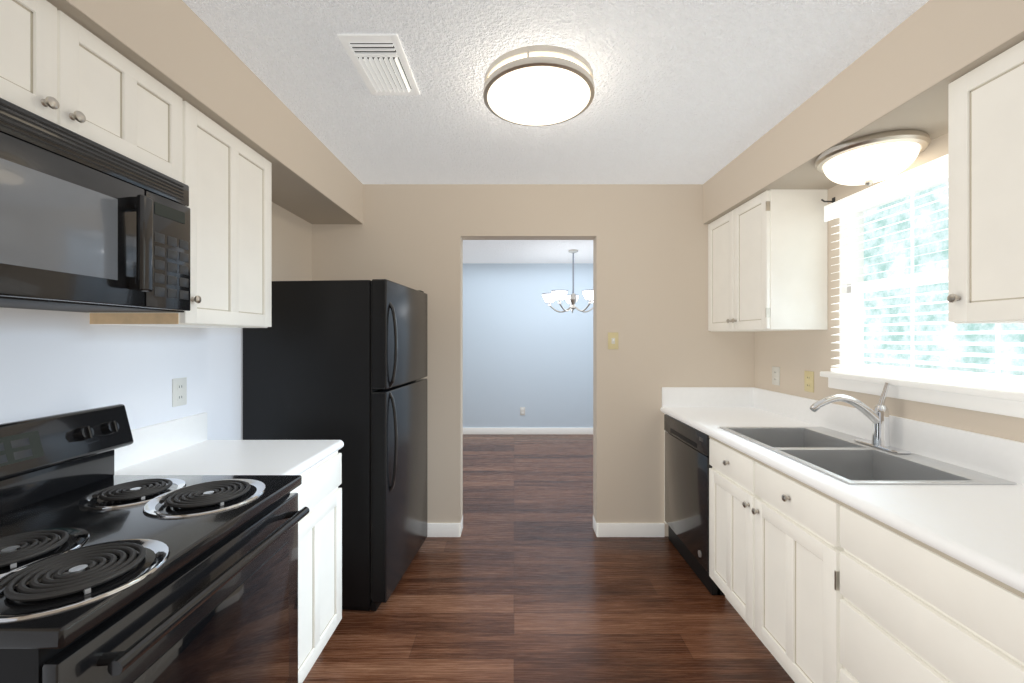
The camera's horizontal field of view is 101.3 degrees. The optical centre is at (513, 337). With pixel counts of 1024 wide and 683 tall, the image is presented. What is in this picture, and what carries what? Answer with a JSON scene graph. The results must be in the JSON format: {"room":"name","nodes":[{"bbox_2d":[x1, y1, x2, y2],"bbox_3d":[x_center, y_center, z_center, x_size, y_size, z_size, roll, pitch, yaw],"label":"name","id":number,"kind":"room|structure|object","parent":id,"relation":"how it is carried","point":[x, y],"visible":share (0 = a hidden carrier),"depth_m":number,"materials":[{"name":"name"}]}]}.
{"room":"kitchen","nodes":[
{"label":"kitchen","id":0,"kind":"room"},
{"bbox_2d":[0,202,311,439],"bbox_3d":[-1.460,0.155,0.595,0.120,2.440,4.630,0,0,0],"label":"wall","id":1,"kind":"structure","parent":0,"point":[52,362],"depth_m":1.54,"materials":[{"name":"paint"}]},
{"bbox_2d":[0,98,189,312],"bbox_3d":[-1.204,-0.290,0.999,0.383,0.418,0.747,0,0,0],"label":"microwave","id":2,"kind":"object","parent":1,"relation":"attached to","point":[86,226],"visible":1,"depth_m":1.03,"materials":[{"name":"black"}]},
{"bbox_2d":[0,0,271,327],"bbox_3d":[-1.228,-0.416,1.252,0.338,0.743,1.263,0,0,0],"label":"upper cabinet","id":3,"kind":"object","parent":1,"relation":"attached to","point":[53,68],"visible":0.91,"depth_m":1.33,"materials":[{"name":"white wood"}]},
{"bbox_2d":[172,377,186,406],"bbox_3d":[-1.396,0.225,1.754,0.007,0.116,0.072,0,0,0],"label":"outlet","id":4,"kind":"object","parent":1,"relation":"attached to","point":[179,385],"visible":1,"depth_m":1.75,"materials":[{"name":"white plastic"}]},
{"bbox_2d":[47,0,362,223],"bbox_3d":[-1.223,-0.926,0.655,0.354,0.277,4.510,0,0,0],"label":"soffit","id":5,"kind":"structure","parent":0,"point":[165,39],"depth_m":1.53,"materials":[{"name":"beige paint"}]},
{"bbox_2d":[463,263,592,427],"bbox_3d":[-0.275,0.155,6.060,4.890,2.440,0.120,0,0,0],"label":"wall","id":6,"kind":"structure","parent":0,"point":[519,351],"depth_m":6.00,"materials":[{"name":"blue"}]},
{"bbox_2d":[520,407,524,414],"bbox_3d":[0.123,1.045,5.996,0.072,0.116,0.007,0,0,0],"label":"wall outlet","id":7,"kind":"object","parent":6,"relation":"attached to","point":[522,409],"visible":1,"depth_m":5.99,"materials":[{"name":"white plastic"}]},
{"bbox_2d":[463,428,592,433],"bbox_3d":[-0.275,1.327,5.993,4.650,0.095,0.014,0,0,0],"label":"baseboard","id":8,"kind":"structure","parent":6,"relation":"attached to","point":[465,430],"depth_m":5.99,"materials":[{"name":"white"}]},
{"bbox_2d":[312,184,753,535],"bbox_3d":[-0.275,0.155,2.970,4.650,2.440,0.120,0,0,0],"label":"wall","id":9,"kind":"structure","parent":0,"point":[650,241],"depth_m":2.91,"materials":[{"name":"beige paint"}]},
{"bbox_2d":[427,516,664,536],"bbox_3d":[-0.180,1.327,2.970,2.440,0.095,0.148,0,0,0],"label":"baseboard","id":10,"kind":"structure","parent":9,"relation":"attached to","point":[433,529],"depth_m":2.90,"materials":[{"name":"white wood"}]},
{"bbox_2d":[608,333,617,348],"bbox_3d":[0.686,0.020,2.901,0.072,0.116,0.017,0,0,0],"label":"wall switch","id":11,"kind":"object","parent":9,"relation":"attached to","point":[612,337],"visible":1,"depth_m":2.90,"materials":[{"name":"beige plastic"}]},
{"bbox_2d":[303,434,794,682],"bbox_3d":[-0.275,1.405,2.200,5.250,0.060,8.200,0,0,0],"label":"floor","id":12,"kind":"structure","parent":0,"point":[528,591],"depth_m":2.17,"materials":[{"name":"brown wood"}]},
{"bbox_2d":[0,404,309,682],"bbox_3d":[-1.026,0.796,1.028,0.737,1.156,0.745,0,0,0],"label":"range","id":13,"kind":"object","parent":12,"relation":"on","point":[106,577],"visible":1,"depth_m":1.02,"materials":[{"name":"black metal"}]},
{"bbox_2d":[290,451,341,682],"bbox_3d":[-1.083,0.937,1.647,0.625,0.874,0.477,0,0,0],"label":"base cabinet","id":14,"kind":"object","parent":12,"relation":"on","point":[320,530],"visible":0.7,"depth_m":1.65,"materials":[{"name":"white wood"}]},
{"bbox_2d":[114,412,343,474],"bbox_3d":[-1.082,0.416,1.649,0.631,0.164,0.487,0,0,0],"label":"countertop","id":15,"kind":"structure","parent":14,"relation":"on","point":[181,446],"depth_m":1.62,"materials":[{"name":"laminate"}]},
{"bbox_2d":[243,279,426,610],"bbox_3d":[-0.963,0.533,2.471,0.800,1.682,0.710,0,0,5],"label":"refrigerator","id":16,"kind":"object","parent":12,"relation":"on","point":[344,360],"visible":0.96,"depth_m":2.12,"materials":[{"name":"black metal"}]},
{"bbox_2d":[664,414,723,594],"bbox_3d":[1.340,0.946,2.554,0.630,0.850,0.637,0,0,0],"label":"dishwasher","id":17,"kind":"object","parent":12,"relation":"on","point":[687,465],"visible":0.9,"depth_m":2.48,"materials":[{"name":"black"}]},
{"bbox_2d":[664,413,1023,682],"bbox_3d":[1.332,0.945,1.553,0.656,0.858,2.706,0,0,0],"label":"base cabinet","id":18,"kind":"object","parent":12,"relation":"on","point":[836,593],"visible":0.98,"depth_m":1.31,"materials":[{"name":"white wood"}]},
{"bbox_2d":[660,387,1023,592],"bbox_3d":[1.337,0.427,1.553,0.650,0.174,2.706,0,0,0],"label":"countertop","id":19,"kind":"structure","parent":18,"relation":"on","point":[980,526],"depth_m":1.41,"materials":[{"name":"laminate"}]},
{"bbox_2d":[810,382,910,453],"bbox_3d":[1.446,0.329,1.800,0.323,0.277,0.220,0,0,0],"label":"faucet","id":20,"kind":"object","parent":19,"relation":"on","point":[879,415],"visible":1,"depth_m":1.79,"materials":[{"name":"silver metal"}]},
{"bbox_2d":[719,427,1016,483],"bbox_3d":[1.357,0.566,1.790,0.543,0.196,0.864,0,0,0],"label":"sink","id":21,"kind":"object","parent":19,"relation":"in","point":[833,453],"visible":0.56,"depth_m":1.77,"materials":[{"name":"silver metal"}]},
{"bbox_2d":[183,0,928,262],"bbox_3d":[-0.275,-1.095,2.200,5.250,0.060,8.200,0,0,0],"label":"ceiling","id":22,"kind":"structure","parent":0,"point":[683,88],"depth_m":1.70,"materials":[{"name":"white paint"}]},
{"bbox_2d":[337,34,419,94],"bbox_3d":[-0.514,-1.055,1.650,0.212,0.018,0.360,0,0,0],"label":"ceiling vent","id":23,"kind":"object","parent":22,"relation":"in","point":[381,61],"visible":1,"depth_m":1.61,"materials":[{"name":"white metal"}]},
{"bbox_2d":[483,45,594,125],"bbox_3d":[0.102,-1.014,1.750,0.462,0.099,0.462,0,0,0],"label":"ceiling light","id":24,"kind":"object","parent":22,"relation":"attached to","point":[535,85],"depth_m":1.64,"materials":[{"name":"white glass"}]},
{"bbox_2d":[542,249,592,312],"bbox_3d":[0.726,-0.688,5.123,0.768,0.753,0.751,0,0,0],"label":"chandelier","id":25,"kind":"object","parent":22,"relation":"hanging from","point":[559,295],"visible":0.86,"depth_m":5.07,"materials":[{"name":"white glass"}]},
{"bbox_2d":[703,0,1023,223],"bbox_3d":[1.488,-0.926,0.655,0.355,0.277,4.510,0,0,0],"label":"soffit","id":26,"kind":"structure","parent":0,"point":[901,82],"depth_m":1.53,"materials":[{"name":"beige paint"}]},
{"bbox_2d":[815,129,930,185],"bbox_3d":[1.487,-0.712,1.760,0.368,0.154,0.368,0,0,0],"label":"ceiling light","id":27,"kind":"object","parent":26,"relation":"attached to","point":[867,160],"visible":1,"depth_m":1.66,"materials":[{"name":"white glass"}]},
{"bbox_2d":[754,133,1023,442],"bbox_3d":[1.725,0.155,0.595,0.120,2.440,4.630,0,0,0],"label":"wall","id":28,"kind":"structure","parent":0,"point":[795,352],"depth_m":2.19,"materials":[{"name":"beige paint"}]},
{"bbox_2d":[708,189,827,330],"bbox_3d":[1.488,-0.416,2.566,0.348,0.743,0.681,0,0,0],"label":"upper cabinet","id":29,"kind":"object","parent":28,"relation":"attached to","point":[768,255],"visible":1,"depth_m":2.23,"materials":[{"name":"white wood"}]},
{"bbox_2d":[772,366,779,385],"bbox_3d":[1.661,0.240,2.665,0.007,0.116,0.072,0,0,0],"label":"outlet","id":30,"kind":"object","parent":28,"relation":"attached to","point":[775,370],"visible":1,"depth_m":2.66,"materials":[{"name":"white plastic"}]},
{"bbox_2d":[804,371,813,392],"bbox_3d":[1.661,0.245,2.365,0.007,0.116,0.072,0,0,0],"label":"outlet","id":31,"kind":"object","parent":28,"relation":"attached to","point":[808,375],"visible":1,"depth_m":2.36,"materials":[{"name":"beige plastic"}]},
{"bbox_2d":[820,371,1023,417],"bbox_3d":[1.653,0.218,1.765,0.085,0.085,0.900,0,0,0],"label":"window sill","id":32,"kind":"structure","parent":28,"relation":"attached to","point":[988,400],"depth_m":1.62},
{"bbox_2d":[839,178,1023,384],"bbox_3d":[1.710,-0.250,1.742,0.089,0.850,0.815,0,0,0],"label":"window","id":33,"kind":"structure","parent":28,"relation":"in","point":[941,276],"depth_m":2.10,"materials":[{"name":"white plastic"}]},
{"bbox_2d":[824,154,1023,391],"bbox_3d":[1.645,-0.255,1.742,0.075,0.855,0.875,0,0,0],"label":"window blinds","id":34,"kind":"object","parent":33,"relation":"attached to","point":[936,170],"depth_m":1.74,"materials":[{"name":"white plastic"}]},
{"bbox_2d":[947,40,1023,322],"bbox_3d":[1.488,-0.416,0.800,0.348,0.743,1.000,0,0,0],"label":"upper cabinet","id":35,"kind":"object","parent":28,"relation":"attached to","point":[986,104],"visible":1,"depth_m":1.19,"materials":[{"name":"white wood"}]},
{"label":"outside","id":36,"kind":"structure","parent":0,"visible":0},
{"bbox_2d":[864,182,1023,375],"bbox_3d":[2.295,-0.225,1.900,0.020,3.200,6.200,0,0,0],"label":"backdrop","id":37,"kind":"structure","parent":36,"point":[941,235],"depth_m":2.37,"materials":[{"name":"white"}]}
]}

